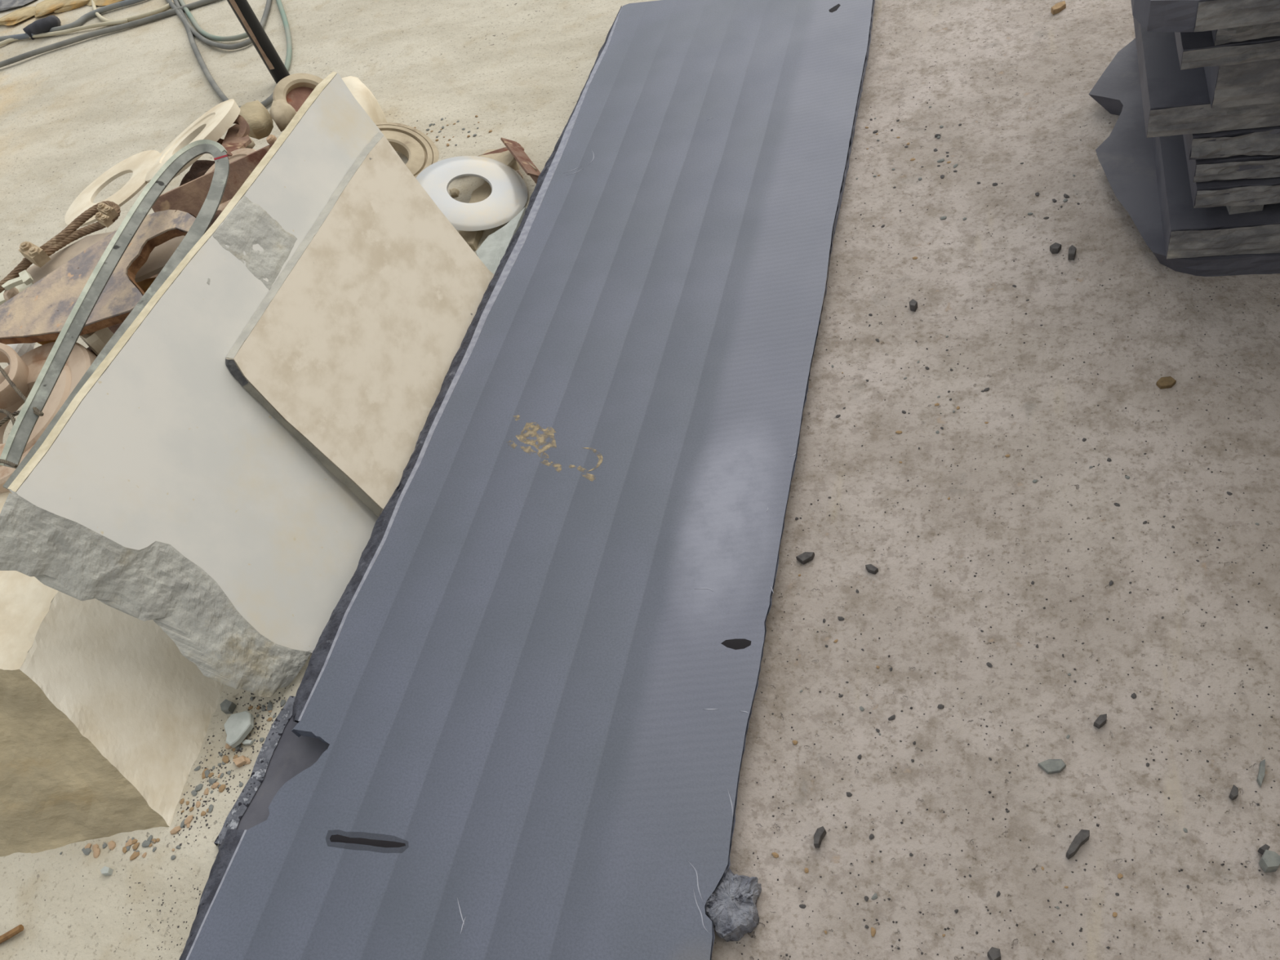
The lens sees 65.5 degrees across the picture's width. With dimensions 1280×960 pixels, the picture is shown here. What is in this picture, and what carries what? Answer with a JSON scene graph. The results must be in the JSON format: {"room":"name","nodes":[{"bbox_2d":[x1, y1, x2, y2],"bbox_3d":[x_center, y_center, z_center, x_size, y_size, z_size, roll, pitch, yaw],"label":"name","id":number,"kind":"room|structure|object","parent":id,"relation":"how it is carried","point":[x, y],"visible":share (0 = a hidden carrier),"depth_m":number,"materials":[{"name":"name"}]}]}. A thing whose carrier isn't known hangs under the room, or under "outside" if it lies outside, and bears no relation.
{"room":"construction site","nodes":[
{"label":"construction site","id":0,"kind":"room"},
{"bbox_2d":[26,231,114,284],"bbox_3d":[-1.486,-0.597,2.628,0.274,0.040,0.108,-34,49,-9],"label":"bar","id":1,"kind":"object","parent":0,"point":[61,257],"visible":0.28,"depth_m":2.61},
{"bbox_2d":[0,282,32,305],"bbox_3d":[-1.631,-0.505,2.629,0.170,0.021,0.054,-20,49,4],"label":"rail","id":2,"kind":"object","parent":1,"relation":"attached to","point":[23,286],"visible":0.19,"depth_m":2.62,"materials":[{"name":"white metal"}]},
{"bbox_2d":[3,287,18,301],"bbox_3d":[-1.629,-0.478,2.589,0.025,0.047,0.077,-20,48,3],"label":"stone fragment","id":3,"kind":"object","parent":2,"relation":"on","point":[7,295],"visible":0.45,"depth_m":2.57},
{"bbox_2d":[1,270,33,290],"bbox_3d":[-1.589,-0.503,2.538,0.078,0.020,0.052,-34,49,-10],"label":"clip","id":4,"kind":"object","parent":3,"relation":"on","point":[25,277],"visible":1,"depth_m":2.54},
{"bbox_2d":[0,200,120,293],"bbox_3d":[-1.544,-0.606,2.591,0.420,0.083,0.104,-43,51,-16],"label":"rope","id":5,"kind":"object","parent":1,"relation":"on","point":[106,212],"visible":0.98,"depth_m":2.61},
{"bbox_2d":[0,0,1279,959],"bbox_3d":[-0.809,-1.497,3.516,14.000,0.017,12.000,1,53,20],"label":"floor","id":6,"kind":"structure","parent":0,"point":[71,113],"depth_m":1.77,"materials":[{"name":"concrete"}]},
{"bbox_2d":[0,924,23,943],"bbox_3d":[-1.109,0.797,1.738,0.064,0.014,0.013,-27,48,-3],"label":"twig","id":7,"kind":"object","parent":6,"relation":"on","point":[20,928],"visible":1,"depth_m":1.73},
{"bbox_2d":[0,0,35,11],"bbox_3d":[-3.308,-2.542,5.239,0.602,0.067,0.375,1,53,20],"label":"clod","id":8,"kind":"object","parent":6,"relation":"on","point":[4,4],"visible":1,"depth_m":5.11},
{"bbox_2d":[0,6,35,26],"bbox_3d":[-3.140,-2.328,4.997,0.353,0.040,0.162,9,56,25],"label":"clod","id":9,"kind":"object","parent":6,"relation":"on","point":[22,14],"visible":0.91,"depth_m":4.95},
{"bbox_2d":[35,0,71,17],"bbox_3d":[-2.880,-2.362,4.940,0.364,0.055,0.211,1,53,20],"label":"clod","id":10,"kind":"object","parent":6,"relation":"on","point":[44,7],"visible":0.89,"depth_m":4.89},
{"bbox_2d":[0,18,128,45],"bbox_3d":[-2.753,-2.101,4.681,0.922,0.018,0.058,1,53,20],"label":"cable","id":11,"kind":"object","parent":6,"relation":"on","point":[125,20],"visible":0.99,"depth_m":4.63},
{"bbox_2d":[53,0,89,13],"bbox_3d":[-2.749,-2.351,4.883,0.251,0.045,0.166,1,53,20],"label":"clod","id":12,"kind":"object","parent":6,"relation":"on","point":[71,5],"visible":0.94,"depth_m":4.84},
{"bbox_2d":[0,0,145,41],"bbox_3d":[-2.737,-2.160,4.717,1.008,0.026,0.136,-7,50,14],"label":"cable","id":13,"kind":"object","parent":6,"relation":"on","point":[82,20],"visible":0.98,"depth_m":4.67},
{"bbox_2d":[22,15,60,39],"bbox_3d":[-2.840,-2.160,4.730,0.195,0.082,0.122,1,53,20],"label":"plug","id":14,"kind":"object","parent":13,"relation":"on","point":[44,24],"visible":0.96,"depth_m":4.68,"materials":[{"name":"plastic"}]},
{"bbox_2d":[82,848,91,855],"bbox_3d":[-1.005,0.674,1.808,0.016,0.007,0.012,12,58,28],"label":"pebble","id":15,"kind":"object","parent":6,"relation":"on","point":[86,851],"visible":1,"depth_m":1.81,"materials":[{"name":"grey stone"}]},
{"bbox_2d":[92,844,98,852],"bbox_3d":[-0.989,0.668,1.807,0.017,0.007,0.012,30,66,35],"label":"pebble","id":16,"kind":"object","parent":6,"relation":"on","point":[95,846],"visible":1,"depth_m":1.81,"materials":[{"name":"orange stone"}]},
{"bbox_2d":[93,848,100,857],"bbox_3d":[-0.983,0.675,1.800,0.013,0.007,0.019,-6,51,15],"label":"pebble","id":17,"kind":"object","parent":6,"relation":"on","point":[96,853],"visible":1,"depth_m":1.80,"materials":[{"name":"orange stone"}]},
{"bbox_2d":[86,0,124,5],"bbox_3d":[-2.558,-2.326,4.796,0.280,0.047,0.192,-17,49,5],"label":"clod","id":18,"kind":"object","parent":6,"relation":"on","point":[98,2],"visible":0.83,"depth_m":4.76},
{"bbox_2d":[100,866,113,875],"bbox_3d":[-0.947,0.696,1.769,0.020,0.016,0.014,1,53,20],"label":"pebble","id":19,"kind":"object","parent":6,"relation":"on","point":[106,871],"visible":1,"depth_m":1.76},
{"bbox_2d":[0,0,218,67],"bbox_3d":[-2.424,-2.024,4.497,1.315,0.024,0.051,-10,50,12],"label":"cable","id":20,"kind":"object","parent":6,"relation":"on","point":[201,2],"visible":0.99,"depth_m":4.50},
{"bbox_2d":[107,840,115,850],"bbox_3d":[-0.956,0.661,1.803,0.012,0.007,0.019,-42,51,-16],"label":"pebble","id":21,"kind":"object","parent":6,"relation":"on","point":[112,845],"visible":1,"depth_m":1.80,"materials":[{"name":"orange stone"}]},
{"bbox_2d":[0,491,224,857],"bbox_3d":[-1.176,0.316,1.996,0.719,0.268,0.864,-8,50,13],"label":"sandstone block","id":22,"kind":"object","parent":6,"relation":"on","point":[104,721],"visible":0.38,"depth_m":1.84,"materials":[{"name":"stone"}]},
{"bbox_2d":[0,339,96,493],"bbox_3d":[-1.371,-0.154,2.232,0.398,0.104,0.422,1,53,20],"label":"disc","id":23,"kind":"object","parent":22,"relation":"on","point":[80,359],"depth_m":2.20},
{"bbox_2d":[0,342,28,409],"bbox_3d":[-1.460,-0.232,2.239,0.156,0.115,0.154,1,53,20],"label":"cup","id":24,"kind":"object","parent":23,"relation":"on","point":[18,374],"visible":0.93,"depth_m":2.23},
{"bbox_2d":[0,208,195,344],"bbox_3d":[-1.259,-0.469,2.302,0.645,0.106,0.330,1,53,20],"label":"metal sheet","id":25,"kind":"object","parent":23,"relation":"on","point":[39,313],"visible":0.73,"depth_m":2.28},
{"bbox_2d":[0,139,229,489],"bbox_3d":[-1.066,-0.373,2.083,0.243,0.127,1.028,1,53,20],"label":"strap loop","id":26,"kind":"object","parent":23,"relation":"on","point":[17,440],"visible":0.84,"depth_m":2.08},
{"bbox_2d":[0,366,44,468],"bbox_3d":[-1.287,-0.172,2.047,0.120,0.038,0.524,-33,49,-9],"label":"wire","id":27,"kind":"object","parent":26,"relation":"attached to","point":[10,415],"visible":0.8,"depth_m":1.99,"materials":[{"name":"metal"}]},
{"bbox_2d":[124,838,132,846],"bbox_3d":[-0.921,0.655,1.796,0.016,0.007,0.013,-29,49,-4],"label":"pebble","id":28,"kind":"object","parent":6,"relation":"on","point":[128,842],"visible":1,"depth_m":1.79,"materials":[{"name":"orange stone"}]},
{"bbox_2d":[91,0,174,22],"bbox_3d":[-2.478,-2.225,4.684,0.836,0.018,0.220,26,64,34],"label":"cable","id":29,"kind":"object","parent":6,"relation":"on","point":[166,6],"visible":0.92,"depth_m":4.50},
{"bbox_2d":[129,851,139,860],"bbox_3d":[-0.903,0.671,1.778,0.018,0.007,0.013,-35,49,-10],"label":"pebble","id":30,"kind":"object","parent":6,"relation":"on","point":[135,855],"visible":1,"depth_m":1.77,"materials":[{"name":"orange stone"}]},
{"bbox_2d":[132,842,139,850],"bbox_3d":[-0.905,0.657,1.788,0.012,0.007,0.014,31,67,36],"label":"pebble","id":31,"kind":"object","parent":6,"relation":"on","point":[135,846],"visible":1,"depth_m":1.78,"materials":[{"name":"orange stone"}]},
{"bbox_2d":[142,840,150,847],"bbox_3d":[-0.886,0.653,1.786,0.020,0.007,0.012,-1,52,19],"label":"pebble","id":32,"kind":"object","parent":6,"relation":"on","point":[145,843],"visible":1,"depth_m":1.78,"materials":[{"name":"grey stone"}]},
{"bbox_2d":[86,160,222,356],"bbox_3d":[-1.094,-0.492,2.617,0.960,0.290,1.260,1,53,20],"label":"heap","id":33,"kind":"object","parent":6,"relation":"on","point":[198,168],"visible":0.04,"depth_m":2.98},
{"bbox_2d":[6,342,35,364],"bbox_3d":[-1.517,-0.312,2.433,0.061,0.038,0.085,-30,49,-6],"label":"stone fragment","id":34,"kind":"object","parent":33,"relation":"on","point":[20,348],"visible":0.29,"depth_m":2.43,"materials":[{"name":"stone"}]},
{"bbox_2d":[80,327,113,355],"bbox_3d":[-1.257,-0.335,2.303,0.060,0.072,0.120,-44,52,-17],"label":"fragment","id":35,"kind":"object","parent":33,"relation":"on","point":[96,340],"visible":0.34,"depth_m":2.26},
{"bbox_2d":[64,150,160,226],"bbox_3d":[-1.543,-0.856,2.915,0.334,0.055,0.336,1,53,20],"label":"disc","id":36,"kind":"object","parent":33,"relation":"on","point":[140,163],"visible":0.83,"depth_m":2.92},
{"bbox_2d":[145,98,239,182],"bbox_3d":[-1.288,-0.969,2.861,0.331,0.129,0.344,1,53,20],"label":"disc","id":37,"kind":"object","parent":36,"relation":"on","point":[214,123],"visible":0.71,"depth_m":2.83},
{"bbox_2d":[136,276,156,293],"bbox_3d":[-1.177,-0.454,2.357,0.072,0.010,0.058,-5,51,16],"label":"strip","id":38,"kind":"object","parent":33,"relation":"on","point":[145,284],"visible":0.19,"depth_m":2.36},
{"bbox_2d":[134,235,185,282],"bbox_3d":[-1.137,-0.530,2.365,0.172,0.026,0.107,-25,48,-2],"label":"board","id":39,"kind":"object","parent":38,"relation":"on","point":[159,256],"visible":0.42,"depth_m":2.35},
{"bbox_2d":[151,134,276,216],"bbox_3d":[-1.057,-0.764,2.543,0.059,0.172,0.427,21,62,32],"label":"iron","id":40,"kind":"object","parent":33,"relation":"on","point":[190,197],"visible":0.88,"depth_m":2.49,"materials":[{"name":"metal"}]},
{"bbox_2d":[204,147,257,212],"bbox_3d":[-1.101,-0.787,2.673,0.245,0.087,0.241,1,53,20],"label":"disc","id":41,"kind":"object","parent":33,"relation":"on","point":[238,153],"visible":0.1,"depth_m":2.69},
{"bbox_2d":[221,124,251,155],"bbox_3d":[-1.134,-0.963,2.797,0.065,0.050,0.250,-20,48,3],"label":"gusset plate","id":42,"kind":"object","parent":33,"relation":"on","point":[231,143],"visible":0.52,"depth_m":2.79,"materials":[{"name":"metal"}]},
{"bbox_2d":[217,115,249,144],"bbox_3d":[-1.167,-0.992,2.832,0.111,0.057,0.110,1,53,20],"label":"ring","id":43,"kind":"object","parent":42,"relation":"on","point":[244,128],"visible":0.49,"depth_m":2.82,"materials":[{"name":"metal"}]},
{"bbox_2d":[245,135,255,148],"bbox_3d":[-1.195,-1.016,2.972,0.051,0.036,0.132,-38,50,-13],"label":"rubble stone","id":44,"kind":"object","parent":33,"relation":"on","point":[251,144],"visible":0.05,"depth_m":2.95,"materials":[{"name":"stone"}]},
{"bbox_2d":[169,826,181,834],"bbox_3d":[-0.834,0.628,1.786,0.021,0.008,0.014,-40,50,-14],"label":"pebble","id":45,"kind":"object","parent":6,"relation":"on","point":[177,828],"visible":1,"depth_m":1.78,"materials":[{"name":"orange stone"}]},
{"bbox_2d":[184,814,192,824],"bbox_3d":[-0.812,0.612,1.791,0.016,0.007,0.016,-16,49,6],"label":"pebble","id":46,"kind":"object","parent":6,"relation":"on","point":[189,818],"visible":1,"depth_m":1.79,"materials":[{"name":"orange stone"}]},
{"bbox_2d":[0,71,383,697],"bbox_3d":[-0.727,-0.283,2.130,0.358,0.540,1.427,1,53,20],"label":"slab","id":47,"kind":"object","parent":6,"relation":"on","point":[255,545],"visible":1,"depth_m":1.88,"materials":[{"name":"stone"}]},
{"bbox_2d":[194,783,203,791],"bbox_3d":[-0.812,0.566,1.830,0.016,0.008,0.012,-19,49,4],"label":"pebble","id":48,"kind":"object","parent":6,"relation":"on","point":[199,787],"visible":1,"depth_m":1.83,"materials":[{"name":"grey stone"}]},
{"bbox_2d":[201,768,208,778],"bbox_3d":[-0.808,0.546,1.848,0.014,0.008,0.021,-22,48,2],"label":"pebble","id":49,"kind":"object","parent":6,"relation":"on","point":[203,776],"visible":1,"depth_m":1.84,"materials":[{"name":"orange stone"}]},
{"bbox_2d":[177,0,248,41],"bbox_3d":[-1.901,-2.006,4.300,0.163,0.020,0.978,-42,51,-16],"label":"cable","id":50,"kind":"object","parent":6,"relation":"on","point":[228,38],"visible":0.79,"depth_m":4.11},
{"bbox_2d":[208,778,217,784],"bbox_3d":[-0.788,0.554,1.832,0.018,0.007,0.012,-7,50,14],"label":"pebble","id":51,"kind":"object","parent":6,"relation":"on","point":[211,781],"visible":1,"depth_m":1.83,"materials":[{"name":"grey stone"}]},
{"bbox_2d":[210,782,219,789],"bbox_3d":[-0.780,0.561,1.825,0.014,0.008,0.015,16,59,30],"label":"pebble","id":52,"kind":"object","parent":6,"relation":"on","point":[215,785],"visible":1,"depth_m":1.82,"materials":[{"name":"orange stone"}]},
{"bbox_2d":[165,0,273,107],"bbox_3d":[-1.825,-1.799,4.103,0.197,0.022,1.728,-37,50,-12],"label":"cable","id":53,"kind":"object","parent":6,"relation":"on","point":[268,100],"visible":0.59,"depth_m":3.93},
{"bbox_2d":[218,784,225,792],"bbox_3d":[-0.763,0.563,1.817,0.013,0.007,0.014,-4,51,16],"label":"pebble","id":54,"kind":"object","parent":6,"relation":"on","point":[222,787],"visible":1,"depth_m":1.81,"materials":[{"name":"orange stone"}]},
{"bbox_2d":[173,0,271,49],"bbox_3d":[-1.747,-2.014,4.251,0.398,0.020,0.883,-34,49,-9],"label":"cable","id":55,"kind":"object","parent":6,"relation":"on","point":[268,6],"visible":0.83,"depth_m":4.07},
{"bbox_2d":[222,755,229,763],"bbox_3d":[-0.772,0.521,1.856,0.016,0.008,0.014,5,54,23],"label":"pebble","id":56,"kind":"object","parent":6,"relation":"on","point":[225,759],"visible":1,"depth_m":1.85,"materials":[{"name":"beige stone"}]},
{"bbox_2d":[220,699,236,713],"bbox_3d":[-0.798,0.438,1.926,0.027,0.017,0.024,1,53,20],"label":"pebble","id":57,"kind":"object","parent":6,"relation":"on","point":[227,706],"visible":1,"depth_m":1.92,"materials":[{"name":"grey stone"}]},
{"bbox_2d":[223,710,253,747],"bbox_3d":[-0.754,0.466,1.873,0.055,0.014,0.066,-27,48,-3],"label":"shard","id":58,"kind":"object","parent":6,"relation":"on","point":[237,726],"visible":1,"depth_m":1.87},
{"bbox_2d":[232,755,246,767],"bbox_3d":[-0.740,0.520,1.841,0.024,0.011,0.017,-28,49,-4],"label":"pebble","id":59,"kind":"object","parent":6,"relation":"on","point":[239,762],"visible":1,"depth_m":1.84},
{"bbox_2d":[241,739,253,745],"bbox_3d":[-0.736,0.491,1.865,0.024,0.007,0.009,1,53,20],"label":"shard","id":60,"kind":"object","parent":6,"relation":"on","point":[246,742],"visible":1,"depth_m":1.86},
{"bbox_2d":[239,100,273,139],"bbox_3d":[-1.221,-1.147,3.155,0.097,0.062,0.193,-34,49,-9],"label":"rounded stone","id":61,"kind":"object","parent":6,"relation":"on","point":[260,121],"visible":0.8,"depth_m":3.12,"materials":[{"name":"stone"}]},
{"bbox_2d":[226,0,289,84],"bbox_3d":[-1.661,-2.269,2.703,0.059,2.600,0.060,1,53,20],"label":"support pole","id":62,"kind":"object","parent":6,"relation":"on","point":[243,11],"visible":0.9,"depth_m":3.53,"materials":[{"name":"metal"}]},
{"bbox_2d":[213,640,337,848],"bbox_3d":[-0.279,-0.001,2.094,0.612,0.026,3.250,1,53,20],"label":"slab","id":63,"kind":"object","parent":6,"relation":"on","point":[283,755],"visible":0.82,"depth_m":1.79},
{"bbox_2d":[280,699,285,706],"bbox_3d":[-0.682,0.425,1.901,0.012,0.007,0.013,-18,49,5],"label":"pebble","id":64,"kind":"object","parent":6,"relation":"on","point":[282,702],"visible":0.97,"depth_m":1.90,"materials":[{"name":"grey stone"}]},
{"bbox_2d":[275,0,292,71],"bbox_3d":[-1.425,-1.810,3.971,0.056,0.020,0.874,-23,48,1],"label":"cable","id":65,"kind":"object","parent":6,"relation":"on","point":[289,46],"visible":0.8,"depth_m":3.88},
{"bbox_2d":[225,132,493,517],"bbox_3d":[-0.577,-0.380,2.253,0.253,0.390,0.895,1,53,20],"label":"tile","id":66,"kind":"structure","parent":6,"relation":"on","point":[352,348],"depth_m":2.19,"materials":[{"name":"tile"}]},
{"bbox_2d":[342,75,386,123],"bbox_3d":[-0.900,-1.177,3.187,0.137,0.170,0.329,-29,49,-5],"label":"rounded boulder","id":67,"kind":"object","parent":6,"relation":"on","point":[363,95],"visible":0.34,"depth_m":3.13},
{"bbox_2d":[272,73,323,112],"bbox_3d":[-1.057,-1.195,3.156,0.175,0.153,0.198,1,53,20],"label":"flange","id":68,"kind":"object","parent":67,"relation":"on","point":[295,89],"visible":0.38,"depth_m":3.15,"materials":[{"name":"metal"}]},
{"bbox_2d":[269,98,296,132],"bbox_3d":[-1.114,-1.147,3.096,0.075,0.049,0.140,-33,49,-8],"label":"rubble stone","id":69,"kind":"object","parent":68,"relation":"on","point":[282,113],"visible":0.96,"depth_m":3.06,"materials":[{"name":"stone"}]},
{"bbox_2d":[374,122,438,177],"bbox_3d":[-0.764,-0.966,3.008,0.293,0.153,0.311,1,53,20],"label":"disc","id":70,"kind":"object","parent":6,"relation":"on","point":[420,151],"visible":0.34,"depth_m":3.03,"materials":[{"name":"stone"}]},
{"bbox_2d":[448,187,459,197],"bbox_3d":[-0.532,-0.827,2.861,0.026,0.015,0.042,-24,48,0],"label":"pebble","id":71,"kind":"object","parent":6,"relation":"on","point":[454,192],"visible":0.98,"depth_m":2.85,"materials":[{"name":"stone"}]},
{"bbox_2d":[415,155,527,231],"bbox_3d":[-0.467,-0.791,2.733,0.295,0.118,0.316,1,53,20],"label":"ring","id":72,"kind":"object","parent":6,"relation":"on","point":[508,197],"visible":0.89,"depth_m":2.72,"materials":[{"name":"ceramic"}]},
{"bbox_2d":[458,182,491,250],"bbox_3d":[-0.448,-0.739,2.755,0.066,0.024,0.305,-5,51,16],"label":"plank","id":73,"kind":"object","parent":6,"relation":"on","point":[473,238],"visible":0.24,"depth_m":2.71,"materials":[{"name":"wood"}]},
{"bbox_2d":[479,149,519,170],"bbox_3d":[-0.408,-0.910,2.862,0.134,0.042,0.094,24,63,33],"label":"flat stone","id":74,"kind":"object","parent":6,"relation":"on","point":[506,157],"visible":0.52,"depth_m":2.84,"materials":[{"name":"stone"}]},
{"bbox_2d":[475,207,526,274],"bbox_3d":[-0.379,-0.613,2.629,0.101,0.022,0.309,1,53,20],"label":"shard","id":75,"kind":"object","parent":6,"relation":"on","point":[491,251],"visible":0.66,"depth_m":2.62},
{"bbox_2d":[478,137,540,183],"bbox_3d":[-0.380,-0.915,2.827,0.369,0.091,0.160,23,63,33],"label":"bracket","id":76,"kind":"object","parent":6,"relation":"on","point":[516,149],"visible":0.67,"depth_m":2.76,"materials":[{"name":"orange metal"}]},
{"bbox_2d":[178,0,875,959],"bbox_3d":[-0.098,-0.090,2.057,0.870,0.076,3.531,1,53,20],"label":"metal sheet","id":77,"kind":"object","parent":6,"relation":"on","point":[532,706],"visible":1,"depth_m":1.87,"materials":[{"name":"grey"}]},
{"bbox_2d":[720,638,751,649],"bbox_3d":[0.161,0.275,1.673,0.052,0.001,0.022,2,53,18],"label":"hole","id":78,"kind":"object","parent":77,"relation":"attached to","point":[736,644],"depth_m":1.67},
{"bbox_2d":[828,3,840,12],"bbox_3d":[0.555,-1.346,2.839,0.032,0.001,0.047,3,53,18],"label":"hole","id":79,"kind":"object","parent":77,"relation":"attached to","point":[835,7],"depth_m":2.84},
{"bbox_2d":[44,2,1279,959],"bbox_3d":[0.452,-0.025,1.868,1.668,0.014,3.055,27,65,34],"label":"fine grit","id":80,"kind":"object","parent":6,"relation":"on","point":[1219,540],"visible":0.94,"depth_m":1.65,"materials":[{"name":"stone"}]},
{"bbox_2d":[704,867,761,942],"bbox_3d":[0.136,0.614,1.440,0.084,0.044,0.096,18,60,30],"label":"chunk","id":81,"kind":"object","parent":6,"relation":"on","point":[732,910],"visible":0.95,"depth_m":1.43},
{"bbox_2d":[795,551,814,564],"bbox_3d":[0.298,0.138,1.784,0.032,0.011,0.016,-26,48,-2],"label":"shard","id":82,"kind":"object","parent":6,"relation":"on","point":[806,557],"visible":1,"depth_m":1.78},
{"bbox_2d":[813,826,826,848],"bbox_3d":[0.265,0.529,1.476,0.012,0.016,0.031,18,60,30],"label":"shard","id":83,"kind":"object","parent":6,"relation":"on","point":[820,833],"visible":1,"depth_m":1.47},
{"bbox_2d":[865,564,878,574],"bbox_3d":[0.402,0.155,1.733,0.012,0.011,0.022,-43,51,-16],"label":"shard","id":84,"kind":"object","parent":6,"relation":"on","point":[870,568],"visible":1,"depth_m":1.73},
{"bbox_2d":[871,927,875,936],"bbox_3d":[0.325,0.629,1.386,0.007,0.004,0.013,-9,50,13],"label":"pebble","id":85,"kind":"object","parent":6,"relation":"on","point":[873,930],"visible":1,"depth_m":1.39,"materials":[{"name":"beige stone"}]},
{"bbox_2d":[909,298,917,311],"bbox_3d":[0.576,-0.367,2.094,0.018,0.019,0.020,22,63,33],"label":"shard","id":86,"kind":"object","parent":6,"relation":"on","point":[913,304],"visible":1,"depth_m":2.09},
{"bbox_2d":[986,946,1000,959],"bbox_3d":[0.470,0.628,1.320,0.017,0.022,0.016,-28,49,-4],"label":"shard","id":87,"kind":"object","parent":6,"relation":"on","point":[993,953],"visible":1,"depth_m":1.31},
{"bbox_2d":[1037,759,1066,773],"bbox_3d":[0.601,0.417,1.451,0.037,0.008,0.020,-13,49,9],"label":"shard","id":88,"kind":"object","parent":6,"relation":"on","point":[1049,766],"visible":1,"depth_m":1.45},
{"bbox_2d":[1049,242,1062,253],"bbox_3d":[0.870,-0.484,2.086,0.021,0.016,0.020,-42,51,-16],"label":"shard","id":89,"kind":"object","parent":6,"relation":"on","point":[1055,248],"visible":1,"depth_m":2.08},
{"bbox_2d":[1050,0,1066,14],"bbox_3d":[1.103,-1.244,2.621,0.050,0.016,0.024,-36,50,-11],"label":"shard","id":90,"kind":"object","parent":6,"relation":"on","point":[1058,7],"visible":1,"depth_m":2.61},
{"bbox_2d":[1067,244,1076,260],"bbox_3d":[0.897,-0.472,2.065,0.016,0.019,0.030,1,53,20],"label":"shard","id":91,"kind":"object","parent":6,"relation":"on","point":[1072,250],"visible":1,"depth_m":2.06},
{"bbox_2d":[1066,829,1089,859],"bbox_3d":[0.604,0.502,1.376,0.048,0.020,0.013,-39,50,-14],"label":"shard","id":92,"kind":"object","parent":6,"relation":"on","point":[1083,835],"visible":1,"depth_m":1.37},
{"bbox_2d":[1093,713,1106,728],"bbox_3d":[0.682,0.355,1.470,0.023,0.014,0.011,-41,51,-15],"label":"shard","id":93,"kind":"object","parent":6,"relation":"on","point":[1101,720],"visible":1,"depth_m":1.47},
{"bbox_2d":[1155,376,1176,389],"bbox_3d":[0.956,-0.177,1.808,0.032,0.010,0.023,-7,50,14],"label":"shard","id":94,"kind":"object","parent":6,"relation":"on","point":[1166,382],"visible":1,"depth_m":1.80},
{"bbox_2d":[1088,38,1279,276],"bbox_3d":[1.471,-0.736,2.056,0.989,0.049,0.848,1,53,20],"label":"plastic sheet","id":95,"kind":"object","parent":6,"relation":"on","point":[1126,159],"visible":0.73,"depth_m":2.11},
{"bbox_2d":[1151,134,1279,258],"bbox_3d":[1.512,-0.772,1.991,0.868,0.070,0.847,1,53,20],"label":"slab","id":96,"kind":"object","parent":95,"relation":"on","point":[1188,232],"visible":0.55,"depth_m":1.89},
{"bbox_2d":[1226,204,1263,214],"bbox_3d":[1.139,-0.588,1.905,0.055,0.032,0.200,-4,51,17],"label":"spacer stone","id":97,"kind":"object","parent":96,"relation":"on","point":[1231,209],"visible":0.14,"depth_m":1.85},
{"bbox_2d":[1182,134,1279,208],"bbox_3d":[1.472,-0.793,1.904,0.784,0.043,0.731,1,53,20],"label":"slab","id":98,"kind":"object","parent":97,"relation":"on","point":[1260,191],"visible":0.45,"depth_m":1.81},
{"bbox_2d":[1189,155,1279,182],"bbox_3d":[1.458,-0.825,1.873,0.790,0.042,0.721,1,53,20],"label":"slab","id":99,"kind":"object","parent":98,"relation":"on","point":[1239,166],"visible":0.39,"depth_m":1.79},
{"bbox_2d":[1185,125,1279,159],"bbox_3d":[1.439,-0.856,1.840,0.804,0.048,0.718,1,53,20],"label":"slab","id":100,"kind":"object","parent":99,"relation":"on","point":[1260,140],"visible":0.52,"depth_m":1.75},
{"bbox_2d":[1133,16,1279,137],"bbox_3d":[1.407,-0.918,1.826,0.895,0.060,0.749,1,53,20],"label":"slab","id":101,"kind":"object","parent":100,"relation":"on","point":[1175,101],"visible":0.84,"depth_m":1.76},
{"bbox_2d":[1204,58,1279,109],"bbox_3d":[1.401,-0.897,1.706,0.784,0.093,0.621,1,53,20],"label":"block","id":102,"kind":"object","parent":101,"relation":"on","point":[1255,82],"visible":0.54,"depth_m":1.66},
{"bbox_2d":[1174,30,1279,70],"bbox_3d":[1.349,-0.927,1.655,0.846,0.034,0.655,1,53,20],"label":"slab","id":103,"kind":"object","parent":102,"relation":"on","point":[1194,49],"visible":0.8,"depth_m":1.60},
{"bbox_2d":[1211,22,1279,45],"bbox_3d":[1.359,-0.950,1.617,0.802,0.042,0.658,1,53,20],"label":"slab","id":104,"kind":"object","parent":103,"relation":"on","point":[1222,36],"visible":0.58,"depth_m":1.56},
{"bbox_3d":[1.322,-0.875,1.520,0.700,0.030,0.300,1,53,20],"label":"spacer slab","id":105,"kind":"object","parent":104,"relation":"on","visible":0},
{"bbox_2d":[1130,0,1279,32],"bbox_3d":[1.262,-0.931,1.534,0.926,0.050,0.624,1,53,20],"label":"slab","id":106,"kind":"object","parent":105,"relation":"on","point":[1154,15],"visible":1,"depth_m":1.49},
{"bbox_2d":[1228,784,1238,799],"bbox_3d":[0.814,0.429,1.363,0.009,0.014,0.018,21,62,32],"label":"shard","id":107,"kind":"object","parent":6,"relation":"on","point":[1233,794],"visible":1,"depth_m":1.36},
{"bbox_2d":[1256,759,1265,786],"bbox_3d":[0.857,0.403,1.371,0.008,0.008,0.041,14,58,29],"label":"shard","id":108,"kind":"object","parent":6,"relation":"on","point":[1260,776],"visible":1,"depth_m":1.37},
{"bbox_2d":[1257,844,1270,854],"bbox_3d":[0.823,0.487,1.312,0.010,0.016,0.010,32,68,36],"label":"pebble","id":109,"kind":"object","parent":6,"relation":"on","point":[1261,850],"visible":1,"depth_m":1.31,"materials":[{"name":"stone"}]},
{"bbox_2d":[1258,849,1279,872],"bbox_3d":[0.823,0.499,1.300,0.021,0.022,0.026,28,66,35],"label":"shard","id":110,"kind":"object","parent":6,"relation":"on","point":[1269,861],"visible":1,"depth_m":1.29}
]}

